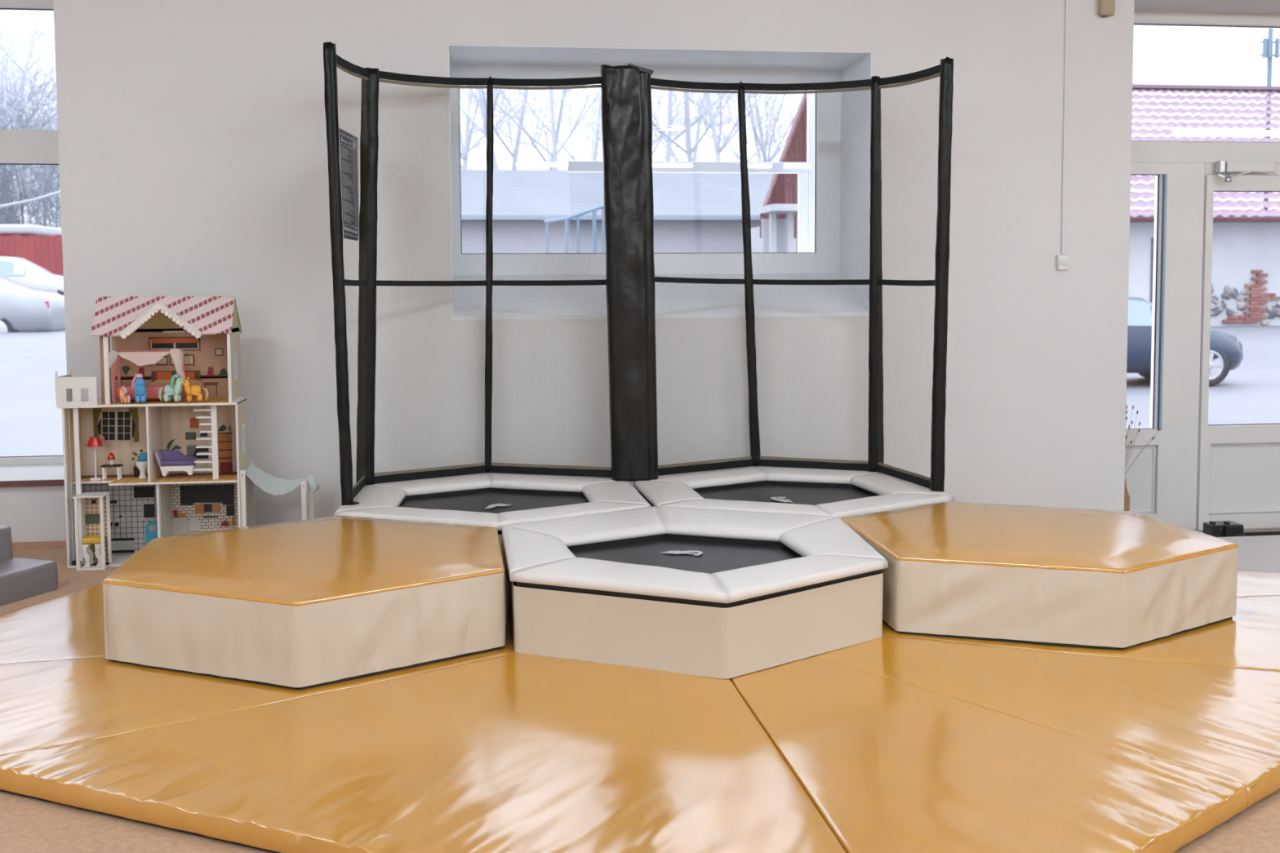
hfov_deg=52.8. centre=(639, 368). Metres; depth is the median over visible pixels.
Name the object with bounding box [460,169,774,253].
pale hall
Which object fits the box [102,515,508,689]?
block
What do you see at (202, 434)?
picture
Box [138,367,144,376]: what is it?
print
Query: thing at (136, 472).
plant
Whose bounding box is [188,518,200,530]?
print
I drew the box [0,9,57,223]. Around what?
bare tree
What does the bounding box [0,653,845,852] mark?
floor mat
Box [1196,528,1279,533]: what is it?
floor
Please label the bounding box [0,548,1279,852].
floor
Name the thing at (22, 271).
car
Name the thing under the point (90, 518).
picture
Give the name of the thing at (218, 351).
picture frame
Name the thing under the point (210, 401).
shelf
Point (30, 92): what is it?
bare tree
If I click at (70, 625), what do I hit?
floor mat
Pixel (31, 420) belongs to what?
ground
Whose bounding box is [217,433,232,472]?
bookcase
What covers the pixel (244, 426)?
shutter
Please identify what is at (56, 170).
bare tree
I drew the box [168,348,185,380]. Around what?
drape
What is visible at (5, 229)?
shed
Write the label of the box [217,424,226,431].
print
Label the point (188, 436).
picture
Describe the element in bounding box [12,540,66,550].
baseboard
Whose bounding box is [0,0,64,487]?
window
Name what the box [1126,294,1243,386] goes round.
car
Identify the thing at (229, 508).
print
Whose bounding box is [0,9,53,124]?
bare tree
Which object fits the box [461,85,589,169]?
bare tree
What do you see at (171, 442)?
plant
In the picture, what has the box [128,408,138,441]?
curtain
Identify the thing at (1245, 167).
door closer
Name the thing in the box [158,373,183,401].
pony
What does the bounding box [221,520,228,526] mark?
print
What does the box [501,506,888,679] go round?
trampoline
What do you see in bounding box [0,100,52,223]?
bare tree
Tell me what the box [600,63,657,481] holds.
pad
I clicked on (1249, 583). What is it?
floor mat
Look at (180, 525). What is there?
print
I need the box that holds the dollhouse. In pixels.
[54,296,250,568]
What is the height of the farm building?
7.327 m
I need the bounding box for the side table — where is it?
[100,463,123,479]
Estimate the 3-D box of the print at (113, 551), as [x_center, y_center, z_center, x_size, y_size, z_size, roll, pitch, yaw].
[-2.441,0.865,6.083,0.105,0.011,0.002,-1,4,-8]
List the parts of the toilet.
bowl, lid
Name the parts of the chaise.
armrest, leg frame, backrest, seat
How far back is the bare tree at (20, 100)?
48.76 m
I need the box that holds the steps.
[0,525,57,606]
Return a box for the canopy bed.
[108,348,185,402]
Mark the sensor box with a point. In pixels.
(1106, 8)
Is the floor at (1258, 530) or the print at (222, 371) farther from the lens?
the floor at (1258, 530)
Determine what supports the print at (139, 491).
on the dollhouse
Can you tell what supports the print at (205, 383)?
attached to the dollhouse
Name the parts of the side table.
leg, leg, leg, leg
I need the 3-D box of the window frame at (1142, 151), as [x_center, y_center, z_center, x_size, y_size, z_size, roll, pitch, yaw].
[3.758,-1.597,7.563,2.468,0.922,0.086,-1,4,-8]
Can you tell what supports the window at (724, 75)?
in the wall
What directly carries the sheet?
attached to the safety net at (367, 282)
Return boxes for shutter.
[235,353,236,377]
[236,352,238,376]
[242,426,244,450]
[244,426,245,449]
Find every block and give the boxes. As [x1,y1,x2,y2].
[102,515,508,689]
[840,501,1238,649]
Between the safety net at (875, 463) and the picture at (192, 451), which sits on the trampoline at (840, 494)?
the safety net at (875, 463)
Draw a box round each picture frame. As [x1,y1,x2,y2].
[156,355,167,364]
[183,354,194,364]
[214,347,222,355]
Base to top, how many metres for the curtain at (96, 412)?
0.156 m
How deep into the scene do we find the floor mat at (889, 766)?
3.17 m
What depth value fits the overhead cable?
26.94 m
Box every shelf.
[72,475,236,481]
[80,471,236,478]
[101,397,228,404]
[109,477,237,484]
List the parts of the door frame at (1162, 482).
panel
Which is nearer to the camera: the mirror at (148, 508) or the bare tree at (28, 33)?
the mirror at (148, 508)
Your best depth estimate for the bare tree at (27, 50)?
51.15 m
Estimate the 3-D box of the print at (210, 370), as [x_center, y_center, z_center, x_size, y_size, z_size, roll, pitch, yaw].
[-2.027,0.018,6.079,0.027,0.044,0.002,-1,4,-8]
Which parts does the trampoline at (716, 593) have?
frame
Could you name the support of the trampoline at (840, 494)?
on the floor at (27, 824)
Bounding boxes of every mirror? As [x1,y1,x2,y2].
[143,503,155,517]
[145,521,157,543]
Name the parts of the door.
panel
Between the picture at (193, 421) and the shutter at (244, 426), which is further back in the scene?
the picture at (193, 421)
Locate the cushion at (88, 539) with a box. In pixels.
[82,534,105,543]
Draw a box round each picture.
[84,513,100,524]
[157,357,166,364]
[184,355,193,364]
[185,432,195,439]
[186,445,199,458]
[190,417,198,428]
[200,432,207,436]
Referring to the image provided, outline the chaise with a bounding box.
[154,449,196,475]
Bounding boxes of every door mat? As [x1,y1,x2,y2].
[1217,535,1279,572]
[1243,531,1279,536]
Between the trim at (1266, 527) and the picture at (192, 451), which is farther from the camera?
the trim at (1266, 527)
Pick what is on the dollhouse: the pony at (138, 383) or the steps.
the pony at (138, 383)
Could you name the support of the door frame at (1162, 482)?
in the wall
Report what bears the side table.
on the dollhouse
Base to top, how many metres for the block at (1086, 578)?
0.299 m
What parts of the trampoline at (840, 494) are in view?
frame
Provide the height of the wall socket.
0.078 m
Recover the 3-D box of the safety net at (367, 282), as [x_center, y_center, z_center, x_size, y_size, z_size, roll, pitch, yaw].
[-0.811,-0.430,6.016,1.444,1.961,0.572,-3,5,-31]
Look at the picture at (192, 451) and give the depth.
6.09 m
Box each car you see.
[0,256,63,295]
[0,275,65,332]
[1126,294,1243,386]
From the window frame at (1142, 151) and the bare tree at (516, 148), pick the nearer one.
the window frame at (1142, 151)
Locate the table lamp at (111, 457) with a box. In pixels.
[107,453,115,465]
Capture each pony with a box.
[119,386,130,403]
[131,373,146,402]
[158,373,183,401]
[182,377,208,401]
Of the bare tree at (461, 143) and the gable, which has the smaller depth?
the gable
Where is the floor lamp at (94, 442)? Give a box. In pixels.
[86,436,102,480]
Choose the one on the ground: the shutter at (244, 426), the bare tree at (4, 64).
the bare tree at (4, 64)
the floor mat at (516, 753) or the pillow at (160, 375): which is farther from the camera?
the pillow at (160, 375)
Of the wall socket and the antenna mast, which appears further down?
the wall socket
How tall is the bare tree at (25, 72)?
21.500 m
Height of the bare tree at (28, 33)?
16.942 m
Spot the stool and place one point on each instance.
(87, 553)
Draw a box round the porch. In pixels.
[760,204,797,252]
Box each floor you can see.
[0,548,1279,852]
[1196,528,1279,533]
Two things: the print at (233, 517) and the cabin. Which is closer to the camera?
the cabin
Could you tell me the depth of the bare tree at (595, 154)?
53.36 m
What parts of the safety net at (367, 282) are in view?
net panel, net panel, net panel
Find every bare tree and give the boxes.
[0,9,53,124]
[0,9,54,88]
[0,9,56,125]
[0,9,57,128]
[0,9,57,222]
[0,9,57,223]
[0,9,59,224]
[0,10,57,222]
[0,31,22,187]
[0,53,57,213]
[0,57,60,224]
[0,62,61,228]
[0,89,61,228]
[0,95,59,224]
[0,99,46,222]
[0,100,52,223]
[0,118,61,227]
[27,10,60,190]
[459,84,514,169]
[459,84,518,169]
[459,84,522,169]
[459,84,549,169]
[459,84,601,169]
[459,88,578,159]
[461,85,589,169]
[477,85,684,165]
[528,84,732,161]
[563,84,748,161]
[563,87,737,146]
[569,88,786,161]
[585,87,718,161]
[652,88,802,161]
[675,89,796,161]
[705,89,801,161]
[733,89,802,161]
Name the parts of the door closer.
arm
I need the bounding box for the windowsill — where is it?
[452,273,869,319]
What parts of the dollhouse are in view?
terrace post, lift rail, lift rail, panel, panel, scalloped trim, panel, dado panel, headboard, scalloped trim, panel, panel, stair post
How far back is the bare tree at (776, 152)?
55.04 m
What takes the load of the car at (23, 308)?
on the ground
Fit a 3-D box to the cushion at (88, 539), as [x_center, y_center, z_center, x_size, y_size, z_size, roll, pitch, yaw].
[-2.465,0.773,5.819,0.084,0.027,0.075,-1,4,-8]
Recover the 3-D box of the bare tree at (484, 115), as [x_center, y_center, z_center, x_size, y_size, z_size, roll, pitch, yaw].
[-8.376,-14.125,51.173,15.103,24.843,11.737,2,5,31]
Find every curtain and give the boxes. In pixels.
[93,408,101,436]
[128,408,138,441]
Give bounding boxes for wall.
[0,0,1279,542]
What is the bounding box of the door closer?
[1215,160,1275,182]
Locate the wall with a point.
(192, 134)
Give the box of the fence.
[0,234,63,275]
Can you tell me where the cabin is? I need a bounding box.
[72,492,111,570]
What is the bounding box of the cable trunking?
[1061,0,1070,254]
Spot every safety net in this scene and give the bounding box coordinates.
[323,41,611,505]
[650,56,953,491]
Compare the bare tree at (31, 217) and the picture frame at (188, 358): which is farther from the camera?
the bare tree at (31, 217)
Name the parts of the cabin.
post, post, panel, post, post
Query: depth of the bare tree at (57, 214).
47.49 m
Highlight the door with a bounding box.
[1195,174,1279,529]
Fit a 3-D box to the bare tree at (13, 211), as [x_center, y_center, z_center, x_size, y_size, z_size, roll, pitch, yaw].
[-22.965,-5.978,47.425,5.067,8.055,4.543,-2,4,-22]
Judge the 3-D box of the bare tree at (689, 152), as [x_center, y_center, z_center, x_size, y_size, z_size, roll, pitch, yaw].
[2.036,-13.158,51.823,13.826,22.742,10.745,-1,4,-10]
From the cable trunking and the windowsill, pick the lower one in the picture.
the windowsill
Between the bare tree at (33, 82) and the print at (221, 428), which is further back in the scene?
the bare tree at (33, 82)
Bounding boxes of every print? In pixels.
[111,537,134,541]
[111,540,133,551]
[111,550,134,552]
[121,365,130,375]
[133,486,154,497]
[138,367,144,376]
[142,502,155,519]
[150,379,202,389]
[163,330,185,333]
[172,510,177,517]
[172,517,187,535]
[178,513,185,517]
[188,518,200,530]
[195,504,204,514]
[203,515,217,517]
[204,382,217,385]
[207,367,213,376]
[212,504,220,512]
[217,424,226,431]
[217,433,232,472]
[218,368,227,376]
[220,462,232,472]
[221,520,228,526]
[226,505,234,515]
[231,516,235,525]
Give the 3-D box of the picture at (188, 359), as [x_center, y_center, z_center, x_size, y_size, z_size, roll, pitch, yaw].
[-2.122,-0.039,6.064,0.038,0.039,0.002,-1,4,-8]
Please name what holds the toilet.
on the dollhouse
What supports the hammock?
on the floor at (27, 824)
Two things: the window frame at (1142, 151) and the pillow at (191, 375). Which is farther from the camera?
the window frame at (1142, 151)
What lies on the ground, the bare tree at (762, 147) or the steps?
the bare tree at (762, 147)
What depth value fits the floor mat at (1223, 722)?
3.80 m
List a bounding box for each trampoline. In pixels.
[333,474,651,569]
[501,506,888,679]
[633,467,954,519]
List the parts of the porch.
post, post, post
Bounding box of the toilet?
[135,452,147,479]
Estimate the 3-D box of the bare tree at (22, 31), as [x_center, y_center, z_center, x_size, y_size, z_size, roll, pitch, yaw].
[-25.587,-7.173,47.179,6.627,10.598,6.279,2,5,35]
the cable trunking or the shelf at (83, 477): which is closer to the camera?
the shelf at (83, 477)
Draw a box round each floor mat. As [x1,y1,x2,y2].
[0,584,511,663]
[0,629,517,771]
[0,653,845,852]
[728,656,1248,852]
[813,635,1279,808]
[882,595,1279,671]
[1236,569,1279,596]
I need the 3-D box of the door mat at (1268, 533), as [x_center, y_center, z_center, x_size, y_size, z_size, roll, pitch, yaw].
[3.677,0.991,7.004,1.650,0.014,0.980,-1,4,-8]
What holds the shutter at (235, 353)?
hanging from the dollhouse
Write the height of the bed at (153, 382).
0.050 m
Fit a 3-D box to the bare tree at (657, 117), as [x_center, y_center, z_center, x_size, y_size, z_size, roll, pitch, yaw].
[2.479,-14.489,61.931,11.359,24.042,14.616,0,4,7]
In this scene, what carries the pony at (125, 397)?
on the dollhouse
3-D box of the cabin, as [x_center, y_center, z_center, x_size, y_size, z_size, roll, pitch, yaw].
[-2.467,0.735,5.814,0.130,0.335,0.118,-1,4,-8]
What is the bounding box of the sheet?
[338,128,359,240]
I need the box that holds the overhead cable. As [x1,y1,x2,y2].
[0,191,60,208]
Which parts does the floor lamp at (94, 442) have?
lamp shade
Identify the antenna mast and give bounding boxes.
[1259,28,1279,210]
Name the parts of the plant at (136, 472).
pot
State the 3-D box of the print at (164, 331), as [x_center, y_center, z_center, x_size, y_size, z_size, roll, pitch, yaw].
[-2.186,-0.170,6.048,0.098,0.011,0.002,-1,4,-8]
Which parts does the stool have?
leg, leg, leg, leg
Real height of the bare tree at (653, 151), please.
20.734 m
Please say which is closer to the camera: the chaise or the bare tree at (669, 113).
the chaise
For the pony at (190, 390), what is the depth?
5.84 m
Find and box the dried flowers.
[1124,404,1160,511]
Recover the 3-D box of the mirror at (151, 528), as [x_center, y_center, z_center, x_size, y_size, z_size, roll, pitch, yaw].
[-2.264,0.797,6.002,0.068,0.164,0.013,-1,4,-8]
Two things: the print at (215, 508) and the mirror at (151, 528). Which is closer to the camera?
the mirror at (151, 528)
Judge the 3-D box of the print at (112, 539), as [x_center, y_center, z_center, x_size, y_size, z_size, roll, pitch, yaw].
[-2.439,0.808,6.079,0.105,0.011,0.002,-1,4,-8]
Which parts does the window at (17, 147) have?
sill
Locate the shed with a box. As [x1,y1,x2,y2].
[0,224,62,267]
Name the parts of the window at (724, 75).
frame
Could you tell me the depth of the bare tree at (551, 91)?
50.38 m
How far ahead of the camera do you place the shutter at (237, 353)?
6.00 m
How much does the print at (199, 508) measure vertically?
0.046 m
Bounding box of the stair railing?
[543,204,604,253]
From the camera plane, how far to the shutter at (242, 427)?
5.98 m
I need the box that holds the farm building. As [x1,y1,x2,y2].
[751,84,1279,326]
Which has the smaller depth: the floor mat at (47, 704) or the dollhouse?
the floor mat at (47, 704)
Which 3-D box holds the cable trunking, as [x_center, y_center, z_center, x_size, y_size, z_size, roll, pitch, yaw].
[2.241,-1.398,6.785,0.022,1.594,0.012,-1,4,-8]
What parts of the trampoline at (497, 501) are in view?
frame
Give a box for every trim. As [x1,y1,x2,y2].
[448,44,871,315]
[1194,527,1279,530]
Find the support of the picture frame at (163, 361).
attached to the dollhouse
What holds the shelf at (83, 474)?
on the dollhouse
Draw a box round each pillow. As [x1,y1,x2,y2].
[156,372,171,380]
[184,372,195,379]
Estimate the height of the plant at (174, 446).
0.041 m
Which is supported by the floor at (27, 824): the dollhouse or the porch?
the dollhouse
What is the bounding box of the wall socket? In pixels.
[1056,254,1067,270]
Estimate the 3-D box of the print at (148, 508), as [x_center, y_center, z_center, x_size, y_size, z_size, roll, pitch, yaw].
[-2.318,0.675,6.087,0.062,0.082,0.002,-1,4,-8]
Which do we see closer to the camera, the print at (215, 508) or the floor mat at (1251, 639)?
the floor mat at (1251, 639)
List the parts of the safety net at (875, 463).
net panel, net panel, net panel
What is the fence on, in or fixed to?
on the ground
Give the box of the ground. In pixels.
[0,325,1279,465]
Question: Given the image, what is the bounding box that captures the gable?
[760,99,806,252]
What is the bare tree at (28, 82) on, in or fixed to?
on the ground
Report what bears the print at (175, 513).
attached to the dollhouse
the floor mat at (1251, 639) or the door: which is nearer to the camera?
the floor mat at (1251, 639)
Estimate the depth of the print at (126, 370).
6.03 m
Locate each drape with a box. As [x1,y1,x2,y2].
[108,350,118,368]
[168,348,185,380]
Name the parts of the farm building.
doorway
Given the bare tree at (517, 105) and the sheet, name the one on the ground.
the bare tree at (517, 105)
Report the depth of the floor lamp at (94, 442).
5.88 m
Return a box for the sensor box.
[1097,0,1115,17]
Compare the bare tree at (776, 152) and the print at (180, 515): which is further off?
the bare tree at (776, 152)
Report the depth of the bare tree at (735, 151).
61.44 m
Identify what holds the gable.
on the ground
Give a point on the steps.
(20, 579)
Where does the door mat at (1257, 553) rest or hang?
on the floor at (27, 824)
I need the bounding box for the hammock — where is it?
[240,462,319,527]
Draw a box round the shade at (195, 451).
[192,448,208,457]
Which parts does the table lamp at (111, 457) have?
lamp shade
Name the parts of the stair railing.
post, post, handrail, post, post, post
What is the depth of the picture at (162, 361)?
6.05 m
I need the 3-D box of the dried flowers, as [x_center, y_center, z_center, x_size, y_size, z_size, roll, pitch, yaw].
[2.754,0.583,7.187,0.278,0.812,0.112,-1,4,-8]
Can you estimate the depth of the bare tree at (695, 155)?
59.83 m
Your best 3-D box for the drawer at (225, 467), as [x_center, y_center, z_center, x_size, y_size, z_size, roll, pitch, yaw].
[-1.963,0.476,6.118,0.053,0.059,0.002,-1,4,-8]
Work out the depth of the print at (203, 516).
6.12 m
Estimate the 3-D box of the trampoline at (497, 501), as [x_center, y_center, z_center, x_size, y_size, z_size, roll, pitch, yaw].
[-0.653,0.730,5.750,1.327,0.336,1.322,-1,4,-8]
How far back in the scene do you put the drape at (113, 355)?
5.84 m
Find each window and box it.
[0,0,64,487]
[450,63,840,275]
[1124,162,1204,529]
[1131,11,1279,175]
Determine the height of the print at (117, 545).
0.053 m
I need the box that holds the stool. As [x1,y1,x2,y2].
[82,534,106,567]
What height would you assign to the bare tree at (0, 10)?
19.115 m
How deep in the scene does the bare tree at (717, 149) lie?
52.18 m
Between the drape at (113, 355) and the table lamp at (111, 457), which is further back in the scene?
the table lamp at (111, 457)
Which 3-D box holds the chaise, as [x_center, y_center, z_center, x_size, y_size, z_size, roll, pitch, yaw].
[-2.134,0.434,5.928,0.175,0.115,0.060,-1,4,-8]
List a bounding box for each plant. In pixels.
[131,449,142,477]
[167,439,174,449]
[172,444,181,449]
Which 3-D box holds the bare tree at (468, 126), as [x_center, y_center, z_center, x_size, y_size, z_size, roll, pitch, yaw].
[-7.864,-12.956,56.663,14.539,21.620,11.845,1,4,19]
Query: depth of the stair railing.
32.47 m
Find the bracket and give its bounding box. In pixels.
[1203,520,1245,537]

